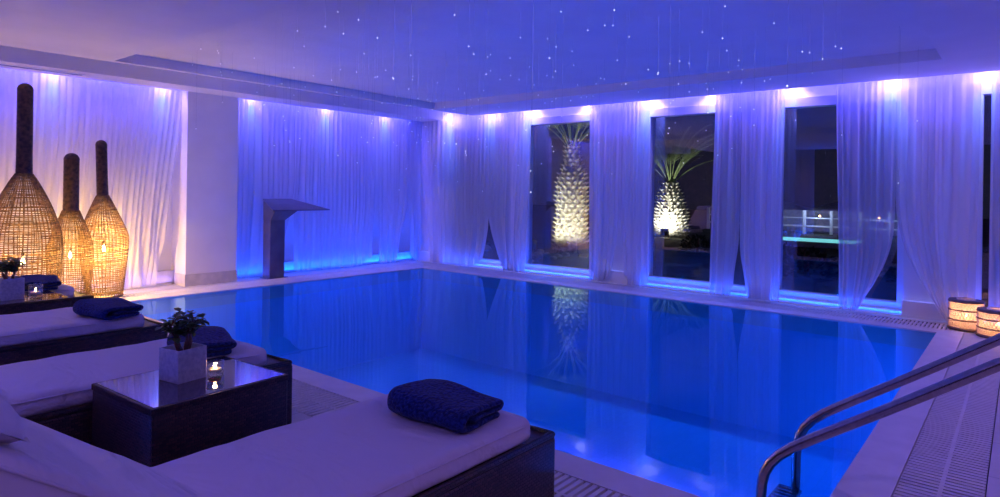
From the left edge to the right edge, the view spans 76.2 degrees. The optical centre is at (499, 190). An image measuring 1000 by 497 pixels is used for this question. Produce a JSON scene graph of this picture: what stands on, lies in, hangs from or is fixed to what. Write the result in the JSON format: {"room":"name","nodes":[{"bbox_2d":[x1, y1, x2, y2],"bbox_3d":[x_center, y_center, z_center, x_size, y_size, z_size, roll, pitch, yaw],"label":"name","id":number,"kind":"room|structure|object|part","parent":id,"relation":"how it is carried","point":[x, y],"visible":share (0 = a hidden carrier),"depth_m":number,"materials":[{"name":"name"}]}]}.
{"room":"spa","nodes":[
{"label":"spa","id":0,"kind":"room"},
{"bbox_2d":[157,91,409,274],"bbox_3d":[-5.331,-0.153,8.813,0.670,3.450,12.450,1,0,39],"label":"wall","id":1,"kind":"structure","parent":0,"point":[201,235],"depth_m":9.51,"materials":[{"name":"paint"}]},
{"bbox_2d":[156,251,412,286],"bbox_3d":[-5.372,1.272,8.616,0.490,0.200,11.720,1,0,39],"label":"baseboard","id":2,"kind":"structure","parent":1,"relation":"attached to","point":[164,276],"depth_m":9.50,"materials":[{"name":"stone"}]},
{"bbox_2d":[0,0,999,121],"bbox_3d":[-0.635,-1.599,4.909,12.450,0.420,11.950,1,0,39],"label":"ceiling","id":3,"kind":"structure","parent":0,"point":[147,43],"depth_m":6.60,"materials":[{"name":"paint"}]},
{"bbox_2d":[0,64,83,75],"bbox_3d":[-6.140,-1.476,6.899,0.100,0.028,2.880,1,0,39],"label":"air slot","id":4,"kind":"object","parent":3,"relation":"attached to","point":[0,64],"visible":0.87,"depth_m":7.63,"materials":[{"name":"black metal"}]},
{"bbox_2d":[0,68,181,291],"bbox_3d":[-6.754,-0.153,6.831,0.131,2.950,6.580,1,0,39],"label":"sheer curtain","id":5,"kind":"object","parent":3,"relation":"hanging from","point":[139,126],"visible":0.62,"depth_m":8.63,"materials":[{"name":"white fabric"}]},
{"bbox_2d":[236,99,295,277],"bbox_3d":[-3.827,-0.106,10.397,0.127,2.960,1.133,1,0,39],"label":"sheer curtain","id":6,"kind":"object","parent":3,"relation":"hanging from","point":[266,170],"visible":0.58,"depth_m":10.32,"materials":[{"name":"white fabric"}]},
{"bbox_2d":[294,106,375,270],"bbox_3d":[-2.923,-0.092,11.492,0.133,2.960,1.804,1,0,39],"label":"sheer curtain","id":7,"kind":"object","parent":3,"relation":"hanging from","point":[340,236],"visible":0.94,"depth_m":11.47,"materials":[{"name":"white fabric"}]},
{"bbox_2d":[378,116,408,262],"bbox_3d":[-2.087,-0.080,12.512,0.109,2.960,0.805,1,0,39],"label":"sheer curtain","id":8,"kind":"object","parent":3,"relation":"hanging from","point":[393,177],"visible":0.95,"depth_m":12.51,"materials":[{"name":"white fabric"}]},
{"bbox_2d":[409,120,421,259],"bbox_3d":[-1.724,-0.075,12.970,0.089,2.960,0.340,1,0,45],"label":"sheer curtain","id":9,"kind":"object","parent":3,"relation":"hanging from","point":[415,134],"visible":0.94,"depth_m":12.97,"materials":[{"name":"white fabric"}]},
{"bbox_2d":[422,112,489,265],"bbox_3d":[-0.906,-0.083,12.326,1.790,3.000,0.122,1,0,39],"label":"sheer curtain","id":10,"kind":"object","parent":3,"relation":"hanging from","point":[457,218],"visible":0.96,"depth_m":12.29,"materials":[{"name":"white fabric"}]},
{"bbox_2d":[488,111,530,272],"bbox_3d":[0.146,-0.068,11.466,0.932,3.000,0.120,1,0,39],"label":"sheer curtain","id":11,"kind":"object","parent":3,"relation":"hanging from","point":[509,170],"visible":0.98,"depth_m":11.47,"materials":[{"name":"white fabric"}]},
{"bbox_2d":[530,3,533,192],"bbox_3d":[0.196,-0.755,3.841,0.007,1.534,0.008,1,0,39],"label":"strand","id":12,"kind":"object","parent":3,"relation":"hanging from","point":[533,3],"visible":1,"depth_m":3.84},
{"bbox_2d":[589,103,620,281],"bbox_3d":[1.659,-0.046,10.238,0.565,3.000,0.105,1,0,39],"label":"sheer curtain","id":13,"kind":"object","parent":3,"relation":"hanging from","point":[604,119],"visible":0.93,"depth_m":10.25,"materials":[{"name":"white fabric"}]},
{"bbox_2d":[618,101,649,285],"bbox_3d":[2.063,-0.040,9.896,0.505,3.000,0.116,1,0,39],"label":"sheer curtain","id":14,"kind":"object","parent":3,"relation":"hanging from","point":[634,116],"visible":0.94,"depth_m":9.90,"materials":[{"name":"white fabric"}]},
{"bbox_2d":[709,93,741,295],"bbox_3d":[3.164,-0.024,8.983,0.425,3.000,0.106,1,0,39],"label":"sheer curtain","id":15,"kind":"object","parent":3,"relation":"hanging from","point":[725,214],"visible":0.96,"depth_m":8.98,"materials":[{"name":"white fabric"}]},
{"bbox_2d":[740,89,784,301],"bbox_3d":[3.555,-0.023,8.673,0.574,2.990,0.104,1,0,42],"label":"sheer curtain","id":16,"kind":"object","parent":3,"relation":"hanging from","point":[763,116],"visible":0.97,"depth_m":8.67,"materials":[{"name":"white fabric"}]},
{"bbox_2d":[836,79,896,310],"bbox_3d":[4.498,-0.005,7.882,0.666,3.000,0.116,1,0,39],"label":"sheer curtain","id":17,"kind":"object","parent":3,"relation":"hanging from","point":[865,111],"visible":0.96,"depth_m":7.89,"materials":[{"name":"white fabric"}]},
{"bbox_2d":[895,72,981,321],"bbox_3d":[5.061,0.004,7.399,0.815,3.000,0.117,1,0,38],"label":"sheer curtain","id":18,"kind":"object","parent":3,"relation":"hanging from","point":[938,136],"visible":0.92,"depth_m":7.39,"materials":[{"name":"white fabric"}]},
{"bbox_2d":[988,71,999,306],"bbox_3d":[5.885,0.011,6.763,1.091,2.990,0.112,1,0,39],"label":"sheer curtain","id":19,"kind":"object","parent":3,"relation":"hanging from","point":[994,223],"visible":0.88,"depth_m":7.10,"materials":[{"name":"white fabric"}]},
{"bbox_2d":[94,260,999,496],"bbox_3d":[-0.681,1.540,4.909,12.450,0.200,11.950,1,0,39],"label":"floor","id":20,"kind":"structure","parent":0,"point":[993,486],"depth_m":8.75,"materials":[{"name":"tile"}]},
{"bbox_2d":[0,83,63,281],"bbox_3d":[-5.152,0.103,6.899,0.723,2.541,0.724,1,0,-19],"label":"lamp","id":21,"kind":"object","parent":20,"relation":"on","point":[25,91],"visible":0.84,"depth_m":6.83,"materials":[{"name":"brown wicker"}]},
{"bbox_2d":[0,290,71,314],"bbox_3d":[-3.979,1.132,5.196,0.584,0.520,0.668,1,0,39],"label":"side table","id":22,"kind":"object","parent":20,"relation":"on","point":[49,300],"visible":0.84,"depth_m":5.12,"materials":[{"name":"brown wicker"}]},
{"bbox_2d":[0,276,24,300],"bbox_3d":[-3.970,0.787,5.154,0.160,0.170,0.160,1,0,34],"label":"vase","id":23,"kind":"object","parent":22,"relation":"on","point":[10,289],"visible":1,"depth_m":5.11,"materials":[{"name":"white ceramic"}]},
{"bbox_2d":[0,257,27,278],"bbox_3d":[-3.956,0.639,5.143,0.201,0.213,0.236,1,0,39],"label":"potted plant","id":24,"kind":"object","parent":23,"relation":"on","point":[11,266],"visible":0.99,"depth_m":5.13,"materials":[{"name":"green plant"}]},
{"bbox_3d":[-3.975,0.880,5.196,0.550,0.015,0.634,1,0,39],"label":"glass","id":25,"kind":"part","parent":22,"relation":"part of","materials":[{"name":"glass"}]},
{"bbox_2d":[28,285,41,297],"bbox_3d":[-3.819,0.822,5.243,0.100,0.105,0.100,1,0,39],"label":"votive candle","id":26,"kind":"object","parent":22,"relation":"on","point":[35,292],"visible":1,"depth_m":5.22,"materials":[{"name":"clear glass"}]},
{"bbox_2d":[47,153,93,294],"bbox_3d":[-5.164,0.459,7.667,0.492,1.833,0.491,1,0,0],"label":"lamp","id":27,"kind":"object","parent":20,"relation":"on","point":[71,175],"visible":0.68,"depth_m":7.60,"materials":[{"name":"brown wicker"}]},
{"bbox_2d":[51,284,93,306],"bbox_3d":[-4.851,0.826,5.421,0.756,1.108,2.265,1,0,39],"label":"sun lounger","id":28,"kind":"object","parent":20,"relation":"on","point":[63,289],"visible":0.1,"depth_m":5.93,"materials":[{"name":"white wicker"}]},
{"bbox_2d":[20,275,61,291],"bbox_3d":[-4.239,0.838,5.851,0.328,0.106,0.428,1,0,-43],"label":"folded towel","id":29,"kind":"object","parent":28,"relation":"on","point":[38,282],"visible":0.86,"depth_m":5.76,"materials":[{"name":"blue fabric"}]},
{"bbox_3d":[-4.903,0.640,5.356,0.725,0.690,2.095,1,0,39],"label":"mattress","id":30,"kind":"part","parent":28,"relation":"part of","materials":[{"name":"grey fabric"}]},
{"bbox_3d":[-4.772,1.188,5.524,0.750,0.385,2.000,1,0,39],"label":"frame","id":31,"kind":"part","parent":28,"relation":"part of","materials":[{"name":"brown wicker"}]},
{"bbox_2d":[0,307,167,365],"bbox_3d":[-3.525,0.845,4.215,0.756,1.108,2.265,1,0,39],"label":"sun lounger","id":32,"kind":"object","parent":20,"relation":"on","point":[27,336],"visible":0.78,"depth_m":4.42,"materials":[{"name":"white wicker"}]},
{"bbox_3d":[-3.577,0.660,4.150,0.725,0.690,2.095,1,0,39],"label":"mattress","id":33,"kind":"part","parent":32,"relation":"part of","materials":[{"name":"grey fabric"}]},
{"bbox_2d":[73,297,143,319],"bbox_3d":[-2.888,0.858,4.690,0.428,0.106,0.328,1,0,29],"label":"folded towel","id":34,"kind":"object","parent":32,"relation":"on","point":[110,308],"visible":1,"depth_m":4.61,"materials":[{"name":"blue fabric"}]},
{"bbox_2d":[77,140,128,297],"bbox_3d":[-5.085,0.361,8.185,0.574,2.027,0.574,1,0,-1],"label":"lamp","id":35,"kind":"object","parent":20,"relation":"on","point":[102,200],"visible":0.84,"depth_m":8.10,"materials":[{"name":"brown wicker"}]},
{"bbox_2d":[93,283,171,292],"bbox_3d":[-6.179,1.350,7.777,0.030,0.020,4.200,1,0,39],"label":"led strip","id":36,"kind":"object","parent":20,"relation":"on","point":[167,283],"visible":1,"depth_m":9.17,"materials":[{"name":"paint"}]},
{"bbox_2d":[0,338,291,444],"bbox_3d":[-2.262,0.863,3.248,0.756,1.108,2.265,1,0,39],"label":"sun lounger","id":37,"kind":"object","parent":20,"relation":"on","point":[55,393],"visible":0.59,"depth_m":3.19,"materials":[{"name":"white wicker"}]},
{"bbox_3d":[-2.314,0.678,3.183,0.725,0.690,2.095,1,0,39],"label":"mattress","id":38,"kind":"part","parent":37,"relation":"part of","materials":[{"name":"grey fabric"}]},
{"bbox_2d":[167,326,236,356],"bbox_3d":[-1.746,0.875,3.719,0.328,0.106,0.428,1,0,-37],"label":"folded towel","id":39,"kind":"object","parent":37,"relation":"on","point":[218,341],"visible":0.56,"depth_m":3.64,"materials":[{"name":"blue fabric"}]},
{"bbox_2d":[91,356,288,466],"bbox_3d":[-1.491,1.168,3.090,0.584,0.520,0.668,1,0,36],"label":"side table","id":40,"kind":"object","parent":20,"relation":"on","point":[145,419],"visible":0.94,"depth_m":2.89,"materials":[{"name":"brown wicker"}]},
{"bbox_2d":[159,342,206,383],"bbox_3d":[-1.537,0.830,3.090,0.150,0.155,0.150,1,0,29],"label":"vase","id":41,"kind":"object","parent":40,"relation":"on","point":[176,367],"visible":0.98,"depth_m":3.04,"materials":[{"name":"white ceramic"}]},
{"bbox_2d":[155,307,209,350],"bbox_3d":[-1.531,0.685,3.088,0.209,0.215,0.201,1,0,-5],"label":"potted plant","id":42,"kind":"object","parent":41,"relation":"on","point":[186,323],"visible":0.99,"depth_m":3.08,"materials":[{"name":"green plant"}]},
{"bbox_3d":[-1.487,0.916,3.090,0.550,0.015,0.634,1,0,36],"label":"glass","id":43,"kind":"part","parent":40,"relation":"part of","materials":[{"name":"glass"}]},
{"bbox_2d":[206,359,223,375],"bbox_3d":[-1.413,0.877,3.163,0.084,0.065,0.084,1,0,39],"label":"votive candle","id":44,"kind":"object","parent":40,"relation":"on","point":[212,369],"visible":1,"depth_m":3.16,"materials":[{"name":"clear glass"}]},
{"bbox_2d":[109,264,414,297],"bbox_3d":[-3.480,1.500,10.127,0.240,0.200,5.740,1,0,39],"label":"grate","id":45,"kind":"object","parent":20,"relation":"in","point":[323,274],"visible":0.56,"depth_m":9.76,"materials":[{"name":"white plastic"}]},
{"bbox_2d":[0,394,554,496],"bbox_3d":[-0.756,0.885,2.160,0.756,1.108,2.265,1,0,39],"label":"sun lounger","id":46,"kind":"object","parent":20,"relation":"on","point":[364,448],"visible":0.89,"depth_m":2.21,"materials":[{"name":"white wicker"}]},
{"bbox_2d":[0,396,30,443],"bbox_3d":[-1.326,0.438,1.458,0.660,0.113,0.340,1,-36,39],"label":"pillow","id":47,"kind":"object","parent":46,"relation":"on","point":[11,425],"depth_m":1.35,"materials":[{"name":"grey fabric"}]},
{"bbox_2d":[387,379,503,432],"bbox_3d":[-0.235,0.897,2.698,0.428,0.106,0.328,1,0,35],"label":"folded towel","id":48,"kind":"object","parent":46,"relation":"on","point":[453,406],"visible":1,"depth_m":2.62,"materials":[{"name":"blue fabric"}]},
{"bbox_3d":[-0.677,1.248,2.262,0.750,0.385,2.000,1,0,39],"label":"frame","id":49,"kind":"part","parent":46,"relation":"part of","materials":[{"name":"brown wicker"}]},
{"bbox_2d":[260,199,329,278],"bbox_3d":[-3.377,0.766,10.232,0.690,1.270,1.020,1,0,39],"label":"fountain","id":50,"kind":"object","parent":20,"relation":"on","point":[275,211],"visible":1,"depth_m":10.19,"materials":[{"name":"grey metal"}]},
{"bbox_3d":[-3.367,0.218,10.230,0.685,0.175,1.020,1,0,39],"label":"spout","id":51,"kind":"part","parent":50,"relation":"part of","materials":[{"name":"grey metal"}]},
{"bbox_2d":[249,259,412,276],"bbox_3d":[-3.037,1.396,11.602,0.030,0.020,3.900,1,0,39],"label":"led strip","id":52,"kind":"object","parent":20,"relation":"on","point":[409,259],"visible":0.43,"depth_m":12.21,"materials":[{"name":"glowing blue light-emitting plastic"}]},
{"bbox_2d":[292,379,627,496],"bbox_3d":[-2.002,1.521,4.952,9.095,0.200,0.380,1,0,39],"label":"grate","id":53,"kind":"object","parent":20,"relation":"in","point":[309,400],"visible":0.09,"depth_m":4.20,"materials":[{"name":"white plastic"}]},
{"bbox_2d":[443,263,507,270],"bbox_3d":[-0.479,1.433,12.085,1.650,0.020,0.025,1,0,39],"label":"led strip","id":54,"kind":"object","parent":20,"relation":"on","point":[443,263],"visible":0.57,"depth_m":11.90,"materials":[{"name":"paint"}]},
{"bbox_2d":[144,278,924,496],"bbox_3d":[-0.071,2.349,7.316,8.335,1.400,5.700,1,0,39],"label":"swimming pool","id":55,"kind":"object","parent":20,"relation":"in","point":[697,406],"visible":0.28,"depth_m":8.86,"materials":[{"name":"liquid"}]},
{"bbox_2d":[123,265,963,496],"bbox_3d":[-0.104,1.548,7.353,8.500,0.202,5.740,1,0,39],"label":"floor","id":56,"kind":"structure","parent":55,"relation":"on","point":[877,469],"depth_m":7.38,"materials":[{"name":"stone"}]},
{"bbox_2d":[520,272,590,280],"bbox_3d":[0.931,1.454,10.927,1.560,0.020,0.025,1,0,39],"label":"led strip","id":57,"kind":"object","parent":20,"relation":"on","point":[520,272],"visible":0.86,"depth_m":10.90,"materials":[{"name":"paint"}]},
{"bbox_2d":[413,263,974,333],"bbox_3d":[1.883,1.578,9.681,9.095,0.200,0.380,1,0,39],"label":"grate","id":58,"kind":"object","parent":20,"relation":"in","point":[708,298],"visible":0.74,"depth_m":8.78,"materials":[{"name":"white plastic"}]},
{"bbox_2d":[947,297,984,331],"bbox_3d":[5.136,1.352,7.024,0.349,0.339,0.349,1,0,-38],"label":"lantern","id":59,"kind":"object","parent":58,"relation":"on","point":[962,312],"visible":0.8,"depth_m":6.92,"materials":[{"name":"wicker"}]},
{"bbox_3d":[5.138,1.202,7.024,0.324,0.010,0.324,1,0,39],"label":"lid","id":60,"kind":"part","parent":59,"relation":"part of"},
{"bbox_2d":[640,286,748,298],"bbox_3d":[2.820,1.481,9.375,1.670,0.020,0.025,1,0,39],"label":"led strip","id":61,"kind":"object","parent":20,"relation":"on","point":[640,286],"visible":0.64,"depth_m":9.38,"materials":[{"name":"paint"}]},
{"bbox_2d":[770,300,901,316],"bbox_3d":[4.265,1.502,8.188,1.530,0.020,0.025,1,0,39],"label":"led strip","id":62,"kind":"object","parent":20,"relation":"on","point":[770,300],"visible":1,"depth_m":8.18,"materials":[{"name":"paint"}]},
{"bbox_2d":[756,333,999,496],"bbox_3d":[2.128,1.533,2.634,2.020,1.896,0.700,1,0,39],"label":"handrail","id":63,"kind":"object","parent":20,"relation":"attached to","point":[801,441],"visible":1,"depth_m":2.93,"materials":[{"name":"metal"}]},
{"bbox_2d":[893,333,999,496],"bbox_3d":[3.317,1.598,4.542,0.355,0.200,5.740,1,0,39],"label":"grate","id":64,"kind":"object","parent":20,"relation":"in","point":[950,456],"visible":0.8,"depth_m":3.80,"materials":[{"name":"white plastic"}]},
{"bbox_2d":[975,307,999,337],"bbox_3d":[5.195,1.373,6.639,0.393,0.299,0.393,1,0,35],"label":"lantern","id":65,"kind":"object","parent":64,"relation":"on","point":[988,318],"visible":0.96,"depth_m":6.59,"materials":[{"name":"wicker"}]},
{"bbox_3d":[5.197,1.243,6.639,0.368,0.010,0.368,1,0,39],"label":"lid","id":66,"kind":"part","parent":65,"relation":"part of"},
{"bbox_2d":[420,71,991,302],"bbox_3d":[3.111,-0.130,9.495,12.450,3.250,0.380,1,0,39],"label":"wall","id":67,"kind":"structure","parent":0,"point":[913,289],"depth_m":9.62,"materials":[{"name":"paint"}]},
{"bbox_2d":[472,121,502,268],"bbox_3d":[-0.349,0.060,12.218,1.650,2.770,0.240,1,0,39],"label":"window","id":68,"kind":"structure","parent":67,"relation":"in","point":[485,262],"depth_m":12.00,"materials":[{"name":"paint"}]},
{"bbox_2d":[525,113,589,278],"bbox_3d":[1.061,0.080,11.060,1.560,2.770,0.240,1,0,39],"label":"window","id":69,"kind":"structure","parent":67,"relation":"in","point":[577,118],"depth_m":11.24,"materials":[{"name":"paint"}]},
{"bbox_2d":[413,251,947,322],"bbox_3d":[2.994,1.394,9.262,12.300,0.200,0.100,1,0,39],"label":"baseboard","id":70,"kind":"structure","parent":67,"relation":"attached to","point":[921,310],"depth_m":7.63,"materials":[{"name":"paint"}]},
{"bbox_2d":[648,104,745,296],"bbox_3d":[2.950,0.108,9.508,1.670,2.770,0.240,1,0,39],"label":"window","id":71,"kind":"structure","parent":67,"relation":"in","point":[655,281],"depth_m":9.80,"materials":[{"name":"paint"}]},
{"bbox_2d":[779,95,903,314],"bbox_3d":[4.394,0.129,8.321,1.530,2.770,0.240,1,0,39],"label":"window","id":72,"kind":"structure","parent":67,"relation":"in","point":[786,295],"depth_m":8.36,"materials":[{"name":"paint"}]},
{"bbox_2d":[975,83,991,299],"bbox_3d":[6.048,0.153,6.963,1.390,2.770,0.240,1,0,39],"label":"window","id":73,"kind":"structure","parent":67,"relation":"in","point":[986,88],"depth_m":7.33,"materials":[{"name":"paint"}]},
{"label":"outside","id":74,"kind":"structure","parent":0,"visible":0},
{"bbox_2d":[483,205,989,306],"bbox_3d":[14.305,1.908,33.199,70.000,0.300,50.500,1,0,39],"label":"ground","id":75,"kind":"structure","parent":74,"point":[668,261],"depth_m":15.11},
{"bbox_2d":[484,245,490,250],"bbox_3d":[-0.358,1.496,16.623,0.271,0.182,0.282,1,0,-12],"label":"rock","id":76,"kind":"object","parent":75,"relation":"on","point":[487,247],"visible":0.57,"depth_m":16.52,"materials":[{"name":"grey stone"}]},
{"bbox_2d":[532,240,536,253],"bbox_3d":[0.771,1.391,15.851,0.280,0.340,0.200,1,0,39],"label":"floodlight","id":77,"kind":"object","parent":75,"relation":"on","point":[534,242],"visible":0.41,"depth_m":15.76,"materials":[{"name":"black metal"}]},
{"bbox_2d":[532,252,542,257],"bbox_3d":[0.874,1.524,14.975,0.282,0.199,0.265,1,0,14],"label":"rock","id":78,"kind":"object","parent":75,"relation":"on","point":[535,254],"visible":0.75,"depth_m":14.88,"materials":[{"name":"grey stone"}]},
{"bbox_2d":[545,122,589,252],"bbox_3d":[1.907,-0.750,16.403,3.648,4.671,3.946,1,0,-20],"label":"palm tree","id":79,"kind":"object","parent":75,"relation":"on","point":[571,227],"visible":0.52,"depth_m":16.23,"materials":[{"name":"green plant"}]},
{"bbox_2d":[577,243,588,257],"bbox_3d":[1.980,1.409,15.116,0.280,0.340,0.200,1,0,39],"label":"floodlight","id":80,"kind":"object","parent":75,"relation":"on","point":[582,248],"visible":0.83,"depth_m":15.03,"materials":[{"name":"black metal"}]},
{"bbox_2d":[660,228,668,238],"bbox_3d":[5.676,1.463,21.980,0.280,0.340,0.200,1,0,39],"label":"floodlight","id":81,"kind":"object","parent":75,"relation":"on","point":[663,231],"visible":0.99,"depth_m":21.90,"materials":[{"name":"black metal"}]},
{"bbox_2d":[653,124,714,236],"bbox_3d":[6.397,-0.466,23.203,4.630,4.235,4.874,1,0,-16],"label":"palm tree","id":82,"kind":"object","parent":75,"relation":"on","point":[670,212],"visible":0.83,"depth_m":22.82,"materials":[{"name":"green plant"}]},
{"bbox_2d":[677,234,709,253],"bbox_3d":[5.285,1.384,16.986,1.076,0.519,1.034,1,0,39],"label":"shrub","id":83,"kind":"object","parent":75,"relation":"on","point":[707,243],"visible":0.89,"depth_m":16.95,"materials":[{"name":"green plant"}]},
{"bbox_2d":[783,241,811,269],"bbox_3d":[6.093,1.369,13.753,1.193,0.584,1.168,1,0,39],"label":"shrub","id":84,"kind":"object","parent":75,"relation":"on","point":[787,248],"visible":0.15,"depth_m":13.65,"materials":[{"name":"green plant"}]},
{"bbox_2d":[707,201,897,235],"bbox_3d":[12.967,1.089,26.672,8.100,1.300,2.100,1,0,39],"label":"railing","id":85,"kind":"object","parent":75,"relation":"on","point":[824,218],"visible":0.38,"depth_m":26.91,"materials":[{"name":"white painted wood"},{"name":"glass"}]},
{"bbox_2d":[782,246,838,279],"bbox_3d":[5.881,1.350,12.218,1.284,0.623,1.277,1,0,39],"label":"shrub","id":86,"kind":"object","parent":75,"relation":"on","point":[797,255],"visible":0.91,"depth_m":12.15,"materials":[{"name":"green plant"}]},
{"bbox_3d":[5.886,1.416,12.231,0.102,0.440,0.102,1,0,17],"label":"stem","id":87,"kind":"part","parent":86,"relation":"part of","materials":[{"name":"plant"}]},
{"bbox_2d":[783,237,838,248],"bbox_3d":[9.530,1.601,19.977,3.400,0.175,1.800,1,0,39],"label":"pool","id":88,"kind":"object","parent":75,"relation":"on","point":[793,241],"visible":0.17,"depth_m":19.20,"materials":[{"name":"teal liquid"}]},
{"bbox_2d":[834,258,896,280],"bbox_3d":[6.978,1.383,12.125,1.194,0.584,1.178,1,0,39],"label":"shrub","id":89,"kind":"object","parent":75,"relation":"on","point":[887,274],"visible":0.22,"depth_m":11.91,"materials":[{"name":"green plant"}]}
]}

